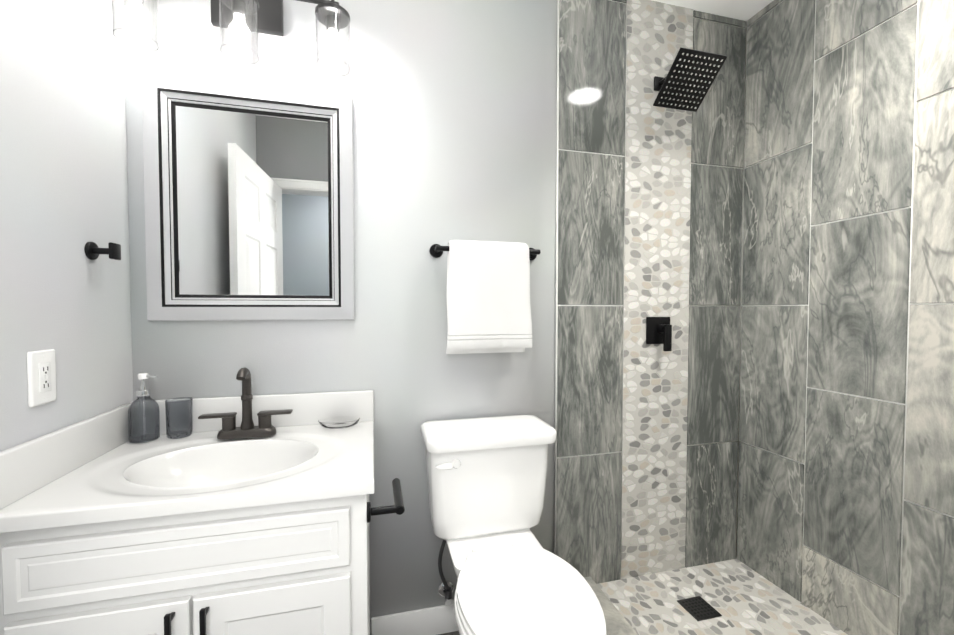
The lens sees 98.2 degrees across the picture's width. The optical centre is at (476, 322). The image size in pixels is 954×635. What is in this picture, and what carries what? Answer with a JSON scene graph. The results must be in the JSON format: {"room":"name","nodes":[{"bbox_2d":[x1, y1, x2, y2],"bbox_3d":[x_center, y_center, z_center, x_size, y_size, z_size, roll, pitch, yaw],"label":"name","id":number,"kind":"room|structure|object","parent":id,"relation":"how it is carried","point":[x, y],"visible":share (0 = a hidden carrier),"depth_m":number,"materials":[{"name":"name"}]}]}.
{"room":"bathroom","nodes":[
{"label":"bathroom","id":0,"kind":"room"},
{"bbox_2d":[0,0,132,451],"bbox_3d":[-0.948,-0.044,0.536,0.100,2.507,1.747,0,2,-14],"label":"wall","id":1,"kind":"structure","parent":0,"point":[63,170],"depth_m":1.02,"materials":[{"name":"grey paint"}]},
{"bbox_2d":[27,349,56,407],"bbox_3d":[-0.993,0.126,0.946,0.010,0.124,0.078,0,2,-14],"label":"outlet","id":2,"kind":"object","parent":1,"relation":"attached to","point":[41,377],"visible":1,"depth_m":0.94,"materials":[{"name":"white plastic"}]},
{"bbox_2d":[84,242,120,259],"bbox_3d":[-1.012,-0.193,1.121,0.061,0.049,0.049,0,2,-14],"label":"robe hook","id":3,"kind":"object","parent":1,"relation":"attached to","point":[93,250],"visible":1,"depth_m":1.11,"materials":[{"name":"black metal"}]},
{"bbox_2d":[125,0,746,634],"bbox_3d":[0.113,-0.076,1.647,2.500,2.507,0.110,0,2,-14],"label":"wall","id":4,"kind":"structure","parent":0,"point":[579,160],"depth_m":1.62,"materials":[{"name":"grey paint"}]},
{"bbox_2d":[112,0,158,51],"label":"sconce","id":5,"kind":"object","parent":4,"relation":"attached to","point":[134,22],"depth_m":1.17,"materials":[{"name":"white glass"}]},
{"bbox_2d":[210,0,283,64],"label":"sconce","id":6,"kind":"object","parent":4,"relation":"attached to","point":[242,24],"depth_m":1.26,"materials":[{"name":"white glass"}]},
{"bbox_2d":[141,72,354,320],"bbox_3d":[-0.732,-0.389,1.363,0.623,0.765,0.027,0,2,-14],"label":"framed mirror","id":7,"kind":"object","parent":4,"relation":"attached to","point":[249,201],"visible":1,"depth_m":1.36,"materials":[{"name":"white wood"}]},
{"bbox_2d":[296,0,349,76],"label":"sconce","id":8,"kind":"object","parent":4,"relation":"attached to","point":[332,21],"depth_m":1.28,"materials":[{"name":"white glass"}]},
{"bbox_2d":[371,603,457,634],"bbox_3d":[-0.035,1.127,1.593,0.723,0.105,0.013,0,2,-14],"label":"baseboard","id":9,"kind":"structure","parent":4,"relation":"attached to","point":[436,620],"depth_m":1.53,"materials":[{"name":"white wood"}]},
{"bbox_2d":[429,244,540,260],"bbox_3d":[0.039,-0.264,1.536,0.422,0.051,0.076,0,2,-14],"label":"towel rail","id":10,"kind":"object","parent":4,"relation":"attached to","point":[436,250],"visible":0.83,"depth_m":1.52,"materials":[{"name":"black metal"}]},
{"bbox_2d":[446,240,531,353],"bbox_3d":[0.043,-0.090,1.511,0.320,0.412,0.078,0,2,-14],"label":"hanging towel","id":11,"kind":"object","parent":10,"relation":"hanging from","point":[488,298],"visible":1,"depth_m":1.48,"materials":[{"name":"white fabric"}]},
{"bbox_2d":[646,317,671,350],"bbox_3d":[0.775,0.049,1.734,0.116,0.143,0.052,0,2,-14],"label":"shower valve","id":12,"kind":"object","parent":4,"relation":"attached to","point":[658,330],"visible":1,"depth_m":1.74,"materials":[{"name":"black metal"}]},
{"bbox_2d":[653,47,726,111],"bbox_3d":[0.792,-0.931,1.610,0.200,0.173,0.245,0,2,-14],"label":"shower head","id":13,"kind":"object","parent":4,"relation":"attached to","point":[685,83],"visible":1,"depth_m":1.56},
{"bbox_2d":[438,631,459,634],"bbox_3d":[-0.244,1.234,0.751,1.551,0.060,1.747,0,2,-14],"label":"floor","id":14,"kind":"structure","parent":0,"point":[454,633],"depth_m":1.57,"materials":[{"name":"tile"}]},
{"bbox_2d":[0,390,373,634],"bbox_3d":[-0.659,0.722,1.133,0.736,0.939,0.568,0,2,-14],"label":"vanity cabinet","id":15,"kind":"object","parent":14,"relation":"on","point":[107,527],"visible":0.83,"depth_m":0.92,"materials":[{"name":"white paint"}]},
{"bbox_2d":[128,373,159,442],"bbox_3d":[-1.003,0.255,1.248,0.082,0.202,0.075,0,2,-14],"label":"soap dispenser","id":16,"kind":"object","parent":15,"relation":"on","point":[143,417],"visible":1,"depth_m":1.23,"materials":[{"name":"grey glass"}]},
{"bbox_2d":[165,397,192,438],"bbox_3d":[-0.929,0.297,1.288,0.070,0.114,0.070,0,2,-14],"label":"glass tumbler","id":17,"kind":"object","parent":15,"relation":"on","point":[179,416],"visible":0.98,"depth_m":1.26,"materials":[{"name":"grey glass"}]},
{"bbox_2d":[198,367,292,439],"bbox_3d":[-0.716,0.247,1.276,0.262,0.218,0.096,0,2,-14],"label":"centerset faucet","id":18,"kind":"object","parent":15,"relation":"on","point":[265,427],"visible":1,"depth_m":1.28,"materials":[{"name":"black metal"}]},
{"bbox_2d":[318,416,359,428],"bbox_3d":[-0.464,0.340,1.394,0.136,0.024,0.092,0,2,-14],"label":"soap dish","id":19,"kind":"object","parent":15,"relation":"on","point":[338,422],"visible":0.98,"depth_m":1.39,"materials":[{"name":"clear glass"}]},
{"bbox_2d":[367,478,404,522],"bbox_3d":[-0.241,0.459,1.083,0.090,0.047,0.188,0,2,-14],"label":"paper holder","id":20,"kind":"object","parent":15,"relation":"attached to","point":[398,508],"visible":1,"depth_m":1.01,"materials":[{"name":"black metal"}]},
{"bbox_2d":[421,415,606,634],"bbox_3d":[0.098,0.779,1.223,0.450,0.822,0.772,0,2,-14],"label":"toilet","id":21,"kind":"object","parent":14,"relation":"on","point":[486,480],"visible":0.98,"depth_m":1.35,"materials":[{"name":"white ceramic"}]},
{"bbox_2d":[584,576,637,634],"bbox_3d":[0.579,1.136,0.969,0.153,0.123,1.502,0,2,-14],"label":"sill","id":22,"kind":"structure","parent":14,"relation":"on","point":[617,623],"depth_m":1.49,"materials":[{"name":"beige stone"}]},
{"bbox_2d":[652,0,772,20],"bbox_3d":[0.264,-1.345,0.804,2.600,0.080,1.747,0,2,-14],"label":"ceiling","id":23,"kind":"structure","parent":0,"point":[745,10],"depth_m":1.74,"materials":[{"name":"white paint"}]},
{"bbox_2d":[597,558,847,634],"bbox_3d":[1.016,1.182,1.068,1.049,0.145,1.747,0,2,-14],"label":"floor","id":24,"kind":"structure","parent":0,"point":[740,597],"depth_m":1.61,"materials":[{"name":"stone"}]},
{"bbox_2d":[677,596,721,620],"bbox_3d":[0.848,1.092,1.578,0.108,0.005,0.108,0,2,-14],"label":"shower drain","id":25,"kind":"object","parent":24,"relation":"on","point":[698,608],"visible":1,"depth_m":1.57,"materials":[{"name":"grey metal"}]},
{"bbox_2d":[737,0,953,634],"bbox_3d":[1.454,-0.061,1.142,0.154,2.507,1.747,0,2,-14],"label":"wall","id":26,"kind":"structure","parent":0,"point":[845,514],"depth_m":1.44,"materials":[{"name":"grey tile"}]}
]}

